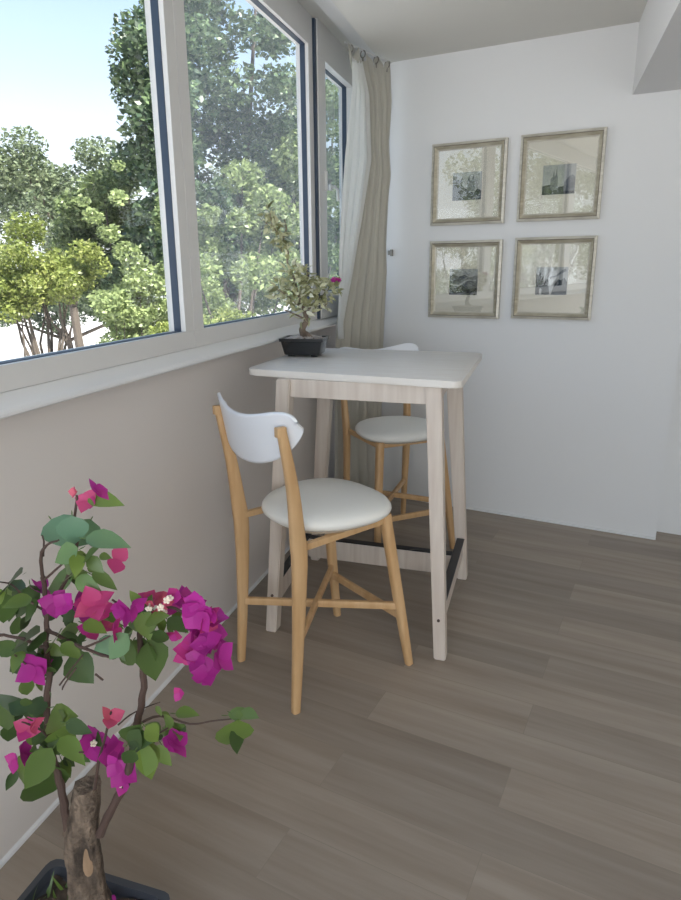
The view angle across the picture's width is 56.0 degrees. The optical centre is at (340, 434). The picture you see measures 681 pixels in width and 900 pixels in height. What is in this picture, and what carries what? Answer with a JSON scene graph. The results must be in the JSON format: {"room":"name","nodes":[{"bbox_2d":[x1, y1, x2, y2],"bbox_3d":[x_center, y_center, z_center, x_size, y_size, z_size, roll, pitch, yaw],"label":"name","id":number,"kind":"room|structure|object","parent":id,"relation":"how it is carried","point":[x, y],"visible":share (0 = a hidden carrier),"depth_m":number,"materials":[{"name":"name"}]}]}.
{"room":"enclosed balcony","nodes":[
{"label":"enclosed balcony","id":0,"kind":"room"},
{"bbox_2d":[0,325,336,859],"bbox_3d":[-0.918,0.538,1.303,0.140,1.062,6.200,4,15,17],"label":"wall","id":1,"kind":"structure","parent":0,"point":[155,444],"depth_m":1.97,"materials":[{"name":"white paint"}]},
{"bbox_2d":[0,0,194,392],"bbox_3d":[-0.786,-0.714,1.088,0.061,1.348,1.852,4,15,17],"label":"window","id":2,"kind":"structure","parent":1,"relation":"in","point":[16,373],"depth_m":1.88,"materials":[{"name":"white plastic"}]},
{"bbox_2d":[0,545,289,868],"bbox_3d":[-0.872,1.075,1.321,0.009,0.012,6.000,4,15,17],"label":"baseboard","id":3,"kind":"structure","parent":1,"relation":"attached to","point":[12,851],"depth_m":1.79,"materials":[{"name":"white wood"}]},
{"bbox_2d":[0,315,337,418],"bbox_3d":[-0.862,0.026,1.041,0.170,0.058,6.000,4,15,17],"label":"window sill","id":4,"kind":"structure","parent":1,"relation":"on","point":[26,399],"depth_m":1.73,"materials":[{"name":"white"}]},
{"bbox_2d":[172,0,316,347],"bbox_3d":[-0.332,-1.087,2.505,0.061,1.348,1.211,4,15,17],"label":"window","id":5,"kind":"structure","parent":1,"relation":"in","point":[289,17],"depth_m":2.60,"materials":[{"name":"white"}]},
{"bbox_2d":[312,18,320,318],"bbox_3d":[-0.143,-1.234,3.074,0.071,1.340,0.022,4,15,17],"label":"trim","id":6,"kind":"structure","parent":1,"relation":"attached to","point":[313,19],"depth_m":3.03,"materials":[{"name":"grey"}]},
{"bbox_2d":[315,18,352,318],"bbox_3d":[-0.044,-1.311,3.354,0.091,1.348,0.592,4,15,17],"label":"window","id":7,"kind":"structure","parent":1,"relation":"in","point":[332,58],"depth_m":3.18,"materials":[{"name":"white"}]},
{"bbox_2d":[0,496,680,899],"bbox_3d":[1.504,1.252,0.822,5.140,0.120,6.400,4,15,17],"label":"floor","id":8,"kind":"structure","parent":0,"point":[540,759],"depth_m":1.88,"materials":[{"name":"wood"}]},
{"bbox_2d":[0,479,258,899],"bbox_3d":[-0.387,0.586,1.025,0.490,1.100,0.322,4,15,17],"label":"bougainvillea","id":9,"kind":"object","parent":8,"relation":"on","point":[81,875],"visible":1,"depth_m":0.98,"materials":[{"name":"green"}]},
{"bbox_2d":[4,753,18,773],"bbox_3d":[-0.530,0.529,1.035,0.032,0.033,0.014,4,15,17],"label":"flower","id":10,"kind":"object","parent":9,"relation":"on","point":[12,760],"depth_m":1.04,"materials":[{"name":"pink plant"}]},
{"bbox_2d":[19,741,31,765],"bbox_3d":[-0.527,0.532,1.072,0.018,0.043,0.049,-2,15,-7],"label":"flower","id":11,"kind":"object","parent":9,"relation":"on","point":[25,748],"depth_m":1.07,"materials":[{"name":"purple plant"}]},
{"bbox_2d":[13,717,40,741],"bbox_3d":[-0.500,0.467,1.023,0.036,0.028,0.026,-9,17,-29],"label":"flower","id":12,"kind":"object","parent":9,"relation":"on","point":[23,729],"depth_m":1.02,"materials":[{"name":"pink plant"}]},
{"bbox_2d":[15,654,46,684],"bbox_3d":[-0.466,0.356,0.970,0.048,0.042,0.023,1,15,6],"label":"flower","id":13,"kind":"object","parent":9,"relation":"on","point":[34,668],"depth_m":0.97,"materials":[{"name":"plant"}]},
{"bbox_2d":[30,717,44,733],"bbox_3d":[-0.470,0.450,0.988,0.014,0.025,0.028,2,15,10],"label":"flower","id":14,"kind":"object","parent":9,"relation":"on","point":[34,727],"depth_m":0.99,"materials":[{"name":"pink plant"}]},
{"bbox_2d":[29,579,49,594],"bbox_3d":[-0.464,0.236,0.987,0.029,0.022,0.033,-9,17,-30],"label":"flower","id":15,"kind":"object","parent":9,"relation":"on","point":[40,586],"depth_m":0.98,"materials":[{"name":"purple plant"}]},
{"bbox_2d":[37,590,64,618],"bbox_3d":[-0.411,0.241,0.915,0.035,0.035,0.022,4,15,17],"label":"flower","id":16,"kind":"object","parent":9,"relation":"on","point":[54,604],"depth_m":0.91,"materials":[{"name":"plant"}]},
{"bbox_2d":[53,593,72,615],"bbox_3d":[-0.391,0.239,0.905,0.033,0.029,0.018,1,15,4],"label":"flower","id":17,"kind":"object","parent":9,"relation":"on","point":[62,602],"depth_m":0.91,"materials":[{"name":"purple plant"}]},
{"bbox_2d":[68,487,76,497],"bbox_3d":[-0.354,0.075,0.849,0.009,0.016,0.016,-14,20,-42],"label":"flower","id":18,"kind":"object","parent":9,"relation":"on","point":[72,491],"depth_m":0.85,"materials":[{"name":"pink plant"}]},
{"bbox_2d":[73,595,81,607],"bbox_3d":[-0.369,0.244,0.941,0.045,0.044,0.013,-7,16,-22],"label":"flower","id":19,"kind":"object","parent":9,"relation":"on","point":[78,597],"depth_m":0.93,"materials":[{"name":"pink plant"}]},
{"bbox_2d":[73,591,89,622],"bbox_3d":[-0.381,0.255,0.951,0.021,0.047,0.050,4,15,17],"label":"flower","id":20,"kind":"object","parent":9,"relation":"on","point":[78,597],"depth_m":0.93,"materials":[{"name":"pink plant"}]},
{"bbox_2d":[75,489,95,512],"bbox_3d":[-0.367,0.095,0.920,0.030,0.028,0.024,-5,15,-16],"label":"flower","id":21,"kind":"object","parent":9,"relation":"on","point":[84,501],"depth_m":0.92,"materials":[{"name":"pink plant"}]},
{"bbox_2d":[77,624,98,639],"bbox_3d":[-0.363,0.284,0.939,0.030,0.018,0.032,4,15,17],"label":"flower","id":22,"kind":"object","parent":9,"relation":"on","point":[91,631],"depth_m":0.93,"materials":[{"name":"plant"}]},
{"bbox_2d":[17,859,169,899],"bbox_3d":[-0.489,1.006,1.150,0.278,0.226,0.286,4,15,17],"label":"planter","id":23,"kind":"object","parent":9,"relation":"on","point":[120,888],"depth_m":1.23,"materials":[{"name":"grey plastic"}]},
{"bbox_2d":[74,586,113,620],"bbox_3d":[-0.342,0.231,0.887,0.041,0.033,0.043,2,15,8],"label":"flower","id":24,"kind":"object","parent":9,"relation":"on","point":[93,602],"depth_m":0.89,"materials":[{"name":"pink plant"}]},
{"bbox_2d":[79,725,109,761],"bbox_3d":[-0.397,0.499,1.032,0.039,0.047,0.042,4,15,17],"label":"flower","id":25,"kind":"object","parent":9,"relation":"on","point":[91,744],"depth_m":1.03,"materials":[{"name":"plant"}]},
{"bbox_2d":[89,479,108,499],"bbox_3d":[-0.324,0.074,0.864,0.026,0.029,0.029,-10,17,-33],"label":"flower","id":26,"kind":"object","parent":9,"relation":"on","point":[99,489],"depth_m":0.87,"materials":[{"name":"purple plant"}]},
{"bbox_2d":[98,602,112,621],"bbox_3d":[-0.348,0.256,0.939,0.029,0.021,0.029,12,19,40],"label":"flower","id":27,"kind":"object","parent":9,"relation":"on","point":[108,612],"depth_m":0.94,"materials":[{"name":"pink plant"}]},
{"bbox_2d":[101,620,118,631],"bbox_3d":[-0.341,0.280,0.936,0.024,0.010,0.026,4,15,17],"label":"flower","id":28,"kind":"object","parent":9,"relation":"on","point":[106,626],"depth_m":0.94,"materials":[{"name":"pink plant"}]},
{"bbox_2d":[98,734,123,766],"bbox_3d":[-0.359,0.496,1.000,0.013,0.055,0.055,4,15,17],"label":"flower","id":29,"kind":"object","parent":9,"relation":"on","point":[114,746],"depth_m":1.00,"materials":[{"name":"purple plant"}]},
{"bbox_2d":[102,706,124,728],"bbox_3d":[-0.341,0.416,0.949,0.027,0.023,0.036,4,15,17],"label":"flower","id":30,"kind":"object","parent":9,"relation":"on","point":[113,716],"depth_m":0.95,"materials":[{"name":"pink plant"}]},
{"bbox_2d":[104,744,124,759],"bbox_3d":[-0.364,0.516,1.035,0.030,0.029,0.035,-6,16,-21],"label":"flower","id":31,"kind":"object","parent":9,"relation":"on","point":[118,750],"depth_m":1.02,"materials":[{"name":"plant"}]},
{"bbox_2d":[106,755,123,777],"bbox_3d":[-0.338,0.500,0.963,0.032,0.033,0.011,2,15,10],"label":"flower","id":32,"kind":"object","parent":9,"relation":"on","point":[114,767],"depth_m":0.97,"materials":[{"name":"plant"}]},
{"bbox_2d":[111,618,121,642],"bbox_3d":[-0.314,0.273,0.891,0.010,0.038,0.034,1,15,4],"label":"flower","id":33,"kind":"object","parent":9,"relation":"on","point":[116,637],"depth_m":0.89,"materials":[{"name":"pink plant"}]},
{"bbox_2d":[107,548,127,573],"bbox_3d":[-0.326,0.182,0.938,0.024,0.026,0.047,4,15,17],"label":"flower","id":34,"kind":"object","parent":9,"relation":"on","point":[119,555],"depth_m":0.94,"materials":[{"name":"pink plant"}]},
{"bbox_2d":[110,599,130,627],"bbox_3d":[-0.313,0.259,0.927,0.053,0.052,0.012,9,17,33],"label":"flower","id":35,"kind":"object","parent":9,"relation":"on","point":[118,610],"depth_m":0.93,"materials":[{"name":"purple plant"}]},
{"bbox_2d":[116,783,128,795],"bbox_3d":[-0.353,0.560,1.030,0.042,0.039,0.018,4,15,17],"label":"flower","id":36,"kind":"object","parent":9,"relation":"on","point":[121,788],"depth_m":1.03,"materials":[{"name":"plant"}]},
{"bbox_2d":[110,760,136,787],"bbox_3d":[-0.346,0.539,1.022,0.040,0.031,0.027,-4,15,-14],"label":"flower","id":37,"kind":"object","parent":9,"relation":"on","point":[128,775],"depth_m":1.02,"materials":[{"name":"purple plant"}]},
{"bbox_2d":[130,598,147,622],"bbox_3d":[-0.285,0.241,0.892,0.018,0.031,0.031,9,17,32],"label":"flower","id":38,"kind":"object","parent":9,"relation":"on","point":[137,606],"depth_m":0.90,"materials":[{"name":"purple plant"}]},
{"bbox_2d":[138,590,155,605],"bbox_3d":[-0.302,0.260,1.007,0.038,0.016,0.038,4,15,17],"label":"flower","id":39,"kind":"object","parent":9,"relation":"on","point":[144,594],"depth_m":1.01,"materials":[{"name":"pink plant"}]},
{"bbox_2d":[145,600,153,606],"bbox_3d":[-0.281,0.249,0.943,0.014,0.014,0.011,4,15,17],"label":"flower","id":40,"kind":"object","parent":9,"relation":"on","point":[149,603],"depth_m":0.94,"materials":[{"name":"plant"}]},
{"bbox_2d":[154,591,166,605],"bbox_3d":[-0.281,0.255,1.003,0.026,0.028,0.006,-14,20,-42],"label":"flower","id":41,"kind":"object","parent":9,"relation":"on","point":[158,596],"depth_m":1.00,"materials":[{"name":"plant"}]},
{"bbox_2d":[162,596,171,605],"bbox_3d":[-0.252,0.242,0.933,0.014,0.013,0.009,-3,15,-10],"label":"flower","id":42,"kind":"object","parent":9,"relation":"on","point":[167,600],"depth_m":0.93,"materials":[{"name":"white plant"}]},
{"bbox_2d":[162,735,175,752],"bbox_3d":[-0.269,0.494,1.033,0.026,0.026,0.030,4,15,17],"label":"flower","id":43,"kind":"object","parent":9,"relation":"on","point":[172,739],"depth_m":1.02,"materials":[{"name":"purple plant"}]},
{"bbox_2d":[161,588,181,614],"bbox_3d":[-0.257,0.259,0.983,0.031,0.036,0.028,4,15,17],"label":"flower","id":44,"kind":"object","parent":9,"relation":"on","point":[175,607],"depth_m":0.98,"materials":[{"name":"plant"}]},
{"bbox_2d":[166,631,181,640],"bbox_3d":[-0.246,0.299,0.948,0.029,0.025,0.013,0,15,1],"label":"flower","id":45,"kind":"object","parent":9,"relation":"on","point":[173,636],"depth_m":0.95,"materials":[{"name":"pink plant"}]},
{"bbox_2d":[167,588,180,603],"bbox_3d":[-0.243,0.237,0.941,0.024,0.022,0.014,1,15,6],"label":"flower","id":46,"kind":"object","parent":9,"relation":"on","point":[173,594],"depth_m":0.94,"materials":[{"name":"plant"}]},
{"bbox_2d":[167,728,187,756],"bbox_3d":[-0.254,0.482,1.005,0.035,0.037,0.035,-8,16,-27],"label":"flower","id":47,"kind":"object","parent":9,"relation":"on","point":[177,738],"depth_m":1.01,"materials":[{"name":"plant"}]},
{"bbox_2d":[174,688,183,701],"bbox_3d":[-0.244,0.394,0.970,0.018,0.020,0.009,0,15,2],"label":"flower","id":48,"kind":"object","parent":9,"relation":"on","point":[178,693],"depth_m":0.97,"materials":[{"name":"pink plant"}]},
{"bbox_2d":[175,585,184,606],"bbox_3d":[-0.237,0.248,0.981,0.018,0.033,0.041,4,15,17],"label":"flower","id":49,"kind":"object","parent":9,"relation":"on","point":[182,589],"depth_m":0.97,"materials":[{"name":"purple plant"}]},
{"bbox_2d":[173,654,187,664],"bbox_3d":[-0.232,0.326,0.948,0.032,0.032,0.009,-3,15,-8],"label":"flower","id":50,"kind":"object","parent":9,"relation":"on","point":[179,658],"depth_m":0.95,"materials":[{"name":"pink plant"}]},
{"bbox_2d":[173,632,196,662],"bbox_3d":[-0.220,0.312,0.939,0.041,0.031,0.036,4,15,17],"label":"flower","id":51,"kind":"object","parent":9,"relation":"on","point":[186,651],"depth_m":0.94,"materials":[{"name":"plant"}]},
{"bbox_2d":[180,586,206,603],"bbox_3d":[-0.217,0.241,0.942,0.037,0.035,0.040,1,15,7],"label":"flower","id":52,"kind":"object","parent":9,"relation":"on","point":[186,595],"depth_m":0.91,"materials":[{"name":"plant"}]},
{"bbox_2d":[184,591,205,612],"bbox_3d":[-0.207,0.235,0.906,0.031,0.032,0.012,-3,15,-11],"label":"flower","id":53,"kind":"object","parent":9,"relation":"on","point":[194,602],"depth_m":0.91,"materials":[{"name":"purple plant"}]},
{"bbox_2d":[185,645,204,671],"bbox_3d":[-0.208,0.322,0.918,0.030,0.026,0.026,-3,15,-10],"label":"flower","id":54,"kind":"object","parent":9,"relation":"on","point":[194,654],"depth_m":0.93,"materials":[{"name":"purple plant"}]},
{"bbox_2d":[182,602,211,632],"bbox_3d":[-0.205,0.260,0.913,0.048,0.049,0.024,4,15,17],"label":"flower","id":55,"kind":"object","parent":9,"relation":"on","point":[195,615],"depth_m":0.92,"materials":[{"name":"plant"}]},
{"bbox_2d":[192,676,205,685],"bbox_3d":[-0.216,0.380,1.010,0.035,0.021,0.023,4,15,17],"label":"flower","id":56,"kind":"object","parent":9,"relation":"on","point":[194,678],"depth_m":1.01,"materials":[{"name":"plant"}]},
{"bbox_2d":[189,629,211,653],"bbox_3d":[-0.206,0.299,0.959,0.034,0.049,0.054,4,15,17],"label":"flower","id":57,"kind":"object","parent":9,"relation":"on","point":[200,640],"depth_m":0.93,"materials":[{"name":"purple plant"}]},
{"bbox_2d":[190,656,219,685],"bbox_3d":[-0.200,0.354,0.961,0.044,0.030,0.028,4,15,17],"label":"flower","id":58,"kind":"object","parent":9,"relation":"on","point":[205,672],"depth_m":0.96,"materials":[{"name":"purple plant"}]},
{"bbox_2d":[190,631,221,655],"bbox_3d":[-0.196,0.299,0.929,0.042,0.021,0.034,13,20,42],"label":"flower","id":59,"kind":"object","parent":9,"relation":"on","point":[201,642],"depth_m":0.93,"materials":[{"name":"purple plant"}]},
{"bbox_2d":[200,606,219,632],"bbox_3d":[-0.193,0.267,0.928,0.017,0.045,0.046,4,15,17],"label":"flower","id":60,"kind":"object","parent":9,"relation":"on","point":[209,621],"depth_m":0.92,"materials":[{"name":"plant"}]},
{"bbox_2d":[204,609,217,623],"bbox_3d":[-0.187,0.259,0.916,0.027,0.027,0.013,0,15,4],"label":"flower","id":61,"kind":"object","parent":9,"relation":"on","point":[210,616],"depth_m":0.91,"materials":[{"name":"purple plant"}]},
{"bbox_2d":[194,624,227,655],"bbox_3d":[-0.196,0.301,0.967,0.031,0.060,0.049,4,15,17],"label":"flower","id":62,"kind":"object","parent":9,"relation":"on","point":[205,639],"depth_m":0.94,"materials":[{"name":"plant"}]},
{"bbox_2d":[210,608,228,627],"bbox_3d":[-0.185,0.273,0.947,0.035,0.014,0.035,-12,18,-37],"label":"flower","id":63,"kind":"object","parent":9,"relation":"on","point":[214,621],"depth_m":0.94,"materials":[{"name":"plant"}]},
{"bbox_2d":[213,627,226,650],"bbox_3d":[-0.188,0.303,0.959,0.027,0.025,0.033,8,17,29],"label":"flower","id":64,"kind":"object","parent":9,"relation":"on","point":[219,633],"depth_m":0.94,"materials":[{"name":"plant"}]},
{"bbox_2d":[213,641,233,670],"bbox_3d":[-0.168,0.319,0.919,0.023,0.048,0.055,4,15,17],"label":"flower","id":65,"kind":"object","parent":9,"relation":"on","point":[222,658],"depth_m":0.93,"materials":[{"name":"purple plant"}]},
{"bbox_2d":[212,392,412,714],"bbox_3d":[-0.098,0.342,2.190,0.535,0.984,0.476,-11,18,-36],"label":"bar stool","id":66,"kind":"object","parent":8,"relation":"on","point":[335,508],"visible":1,"depth_m":2.07,"materials":[{"name":"white"}]},
{"bbox_2d":[249,348,481,660],"bbox_3d":[0.121,0.211,2.603,0.786,1.020,0.731,4,15,17],"label":"bar table","id":67,"kind":"object","parent":8,"relation":"on","point":[392,376],"visible":0.89,"depth_m":2.35,"materials":[{"name":"white wood"}]},
{"bbox_2d":[257,200,342,356],"bbox_3d":[-0.159,-0.625,2.589,0.344,0.609,0.185,2,15,11],"label":"bonsai","id":68,"kind":"object","parent":67,"relation":"on","point":[305,343],"visible":1,"depth_m":2.57,"materials":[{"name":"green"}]},
{"bbox_2d":[279,335,328,356],"bbox_3d":[-0.148,-0.365,2.650,0.185,0.075,0.139,2,15,11],"label":"pot","id":69,"kind":"object","parent":68,"relation":"on","point":[292,345],"depth_m":2.60,"materials":[{"name":"black"}]},
{"bbox_2d":[330,277,340,282],"bbox_3d":[-0.016,-0.616,2.559,0.039,0.027,0.034,13,20,43],"label":"flower","id":70,"kind":"object","parent":68,"relation":"on","point":[337,279],"depth_m":2.56,"materials":[{"name":"plant"}]},
{"bbox_2d":[341,343,454,548],"bbox_3d":[0.279,0.061,3.253,0.476,0.984,0.535,-7,16,-22],"label":"bar stool","id":71,"kind":"object","parent":8,"relation":"on","point":[382,432],"visible":0.41,"depth_m":3.17,"materials":[{"name":"white paint"}]},
{"bbox_2d":[297,0,647,63],"bbox_3d":[1.482,-1.212,0.180,5.140,0.146,6.400,4,15,17],"label":"ceiling","id":72,"kind":"structure","parent":0,"point":[394,30],"depth_m":2.81,"materials":[{"name":"white paint"}]},
{"bbox_2d":[314,0,374,57],"bbox_3d":[-0.711,-1.279,0.627,0.094,0.024,5.960,4,15,17],"label":"curtain rod","id":73,"kind":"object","parent":72,"relation":"attached to","point":[329,8],"depth_m":2.92,"materials":[{"name":"white metal"}]},
{"bbox_2d":[335,41,391,488],"bbox_3d":[0.101,-0.726,3.435,0.112,2.385,0.516,9,17,33],"label":"curtain","id":74,"kind":"object","parent":72,"relation":"hanging from","point":[367,170],"visible":0.82,"depth_m":3.35,"materials":[{"name":"beige fabric"}]},
{"bbox_2d":[632,0,680,94],"bbox_3d":[0.702,-0.969,0.148,0.479,0.294,5.760,4,15,17],"label":"beam","id":75,"kind":"structure","parent":72,"relation":"attached to","point":[658,55],"depth_m":2.47,"materials":[{"name":"white paint"}]},
{"bbox_2d":[360,22,680,537],"bbox_3d":[0.870,-0.824,3.416,1.738,2.600,0.120,7,16,27],"label":"wall","id":76,"kind":"structure","parent":0,"point":[566,421],"depth_m":3.27,"materials":[{"name":"white paint"}]},
{"bbox_2d":[428,239,502,318],"bbox_3d":[0.663,-0.830,3.435,0.392,0.404,0.027,7,16,27],"label":"framed picture","id":77,"kind":"object","parent":76,"relation":"attached to","point":[464,275],"visible":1,"depth_m":3.44,"materials":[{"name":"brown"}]},
{"bbox_2d":[449,269,477,294],"bbox_3d":[0.661,-0.821,3.447,0.154,0.136,0.001,7,16,26],"label":"print","id":78,"kind":"object","parent":77,"relation":"attached to","point":[462,281],"depth_m":3.45},
{"bbox_2d":[430,137,508,225],"bbox_3d":[0.659,-1.298,3.313,0.392,0.404,0.027,7,16,27],"label":"framed picture","id":79,"kind":"object","parent":76,"relation":"attached to","point":[469,178],"visible":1,"depth_m":3.31,"materials":[{"name":"brown"}]},
{"bbox_2d":[452,171,481,200],"bbox_3d":[0.657,-1.289,3.325,0.154,0.136,0.001,7,16,26],"label":"print","id":80,"kind":"object","parent":79,"relation":"attached to","point":[466,185],"depth_m":3.32},
{"bbox_2d":[415,500,655,539],"bbox_3d":[0.828,0.440,3.698,1.790,0.012,0.010,7,16,27],"label":"baseboard","id":81,"kind":"structure","parent":76,"relation":"attached to","point":[469,508],"depth_m":3.50,"materials":[{"name":"white wood"}]},
{"bbox_2d":[511,235,597,319],"bbox_3d":[1.069,-0.786,3.229,0.392,0.404,0.027,7,16,27],"label":"framed picture","id":82,"kind":"object","parent":76,"relation":"attached to","point":[553,277],"visible":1,"depth_m":3.23,"materials":[{"name":"brown"}]},
{"bbox_2d":[535,267,567,294],"bbox_3d":[1.067,-0.777,3.240,0.154,0.136,0.001,7,16,27],"label":"print","id":83,"kind":"object","parent":82,"relation":"attached to","point":[549,280],"depth_m":3.24},
{"bbox_2d":[516,127,607,221],"bbox_3d":[1.065,-1.251,3.107,0.392,0.404,0.027,7,16,27],"label":"framed picture","id":84,"kind":"object","parent":76,"relation":"attached to","point":[561,173],"visible":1,"depth_m":3.11,"materials":[{"name":"brown"}]},
{"bbox_2d":[542,163,576,194],"bbox_3d":[1.063,-1.242,3.119,0.154,0.136,0.001,7,16,27],"label":"print","id":85,"kind":"object","parent":84,"relation":"attached to","point":[557,179],"depth_m":3.12},
{"bbox_2d":[657,339,680,534],"bbox_3d":[2.311,-0.683,2.825,1.800,2.600,0.130,7,16,27],"label":"wall","id":86,"kind":"structure","parent":0,"point":[669,518],"depth_m":3.31,"materials":[{"name":"white paint"}]},
{"label":"outside","id":87,"kind":"structure","parent":0,"visible":0},
{"bbox_2d":[0,302,290,360],"bbox_3d":[-36.684,-2.661,38.137,89.840,0.300,190.000,4,15,17],"label":"ground","id":88,"kind":"structure","parent":87,"point":[11,347],"depth_m":64.05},
{"bbox_2d":[0,211,112,356],"bbox_3d":[-6.724,-1.014,14.687,3.207,7.832,2.233,-3,15,-10],"label":"tree","id":89,"kind":"object","parent":88,"relation":"on","point":[36,277],"visible":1,"depth_m":13.91,"materials":[{"name":"green plant"}]},
{"bbox_2d":[0,125,141,347],"bbox_3d":[-11.089,-5.887,26.037,6.956,11.625,6.402,4,15,17],"label":"tree","id":90,"kind":"object","parent":88,"relation":"on","point":[36,191],"visible":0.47,"depth_m":23.63,"materials":[{"name":"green plant"}]},
{"bbox_2d":[0,285,166,348],"bbox_3d":[-15.809,-5.838,35.673,12.088,6.752,7.253,4,15,17],"label":"tree","id":91,"kind":"object","parent":88,"relation":"on","point":[37,318],"visible":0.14,"depth_m":35.03,"materials":[{"name":"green plant"}]},
{"bbox_2d":[48,150,155,338],"bbox_3d":[-6.729,-3.287,19.292,3.199,9.900,3.664,-13,19,-40],"label":"tree","id":92,"kind":"object","parent":88,"relation":"on","point":[75,227],"visible":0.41,"depth_m":17.93,"materials":[{"name":"green plant"}]},
{"bbox_2d":[71,160,167,343],"bbox_3d":[-4.197,-1.090,13.315,1.434,8.622,2.076,11,18,37],"label":"tree","id":93,"kind":"object","parent":88,"relation":"on","point":[126,314],"visible":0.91,"depth_m":12.54,"materials":[{"name":"green plant"}]},
{"bbox_2d":[147,314,167,333],"bbox_3d":[-4.407,-0.389,16.127,2.343,5.863,2.503,-4,15,-14],"label":"bush","id":94,"kind":"object","parent":88,"relation":"on","point":[152,322],"visible":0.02,"depth_m":14.97,"materials":[{"name":"green plant"}]},
{"bbox_2d":[95,0,298,313],"bbox_3d":[-3.194,-5.600,17.426,6.802,15.274,5.715,-14,20,-41],"label":"tree","id":95,"kind":"object","parent":88,"relation":"on","point":[131,41],"visible":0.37,"depth_m":15.51,"materials":[{"name":"green plant"}]},
{"bbox_2d":[147,306,256,334],"bbox_3d":[-2.374,0.752,11.536,1.957,5.937,2.970,4,15,17],"label":"bush","id":96,"kind":"object","parent":88,"relation":"on","point":[163,326],"visible":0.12,"depth_m":11.00,"materials":[{"name":"green plant"}]},
{"bbox_2d":[150,157,300,320],"bbox_3d":[-2.193,-1.489,14.356,3.410,8.878,3.960,-7,16,-22],"label":"tree","id":97,"kind":"object","parent":88,"relation":"on","point":[243,267],"visible":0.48,"depth_m":13.60,"materials":[{"name":"green plant"}]},
{"bbox_2d":[208,133,338,300],"bbox_3d":[-2.122,-10.262,36.584,12.395,14.600,8.653,4,15,17],"label":"tree","id":98,"kind":"object","parent":88,"relation":"on","point":[210,166],"visible":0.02,"depth_m":35.56,"materials":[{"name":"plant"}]},
{"bbox_2d":[256,72,339,310],"bbox_3d":[-0.800,-3.950,17.970,3.072,11.758,4.385,4,15,17],"label":"tree","id":99,"kind":"object","parent":88,"relation":"on","point":[288,160],"visible":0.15,"depth_m":16.82,"materials":[{"name":"green plant"}]},
{"bbox_2d":[284,67,339,282],"bbox_3d":[-0.117,-6.273,23.820,5.008,13.303,5.580,-3,15,-8],"label":"tree","id":100,"kind":"object","parent":88,"relation":"on","point":[333,114],"visible":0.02,"depth_m":21.97,"materials":[{"name":"green plant"}]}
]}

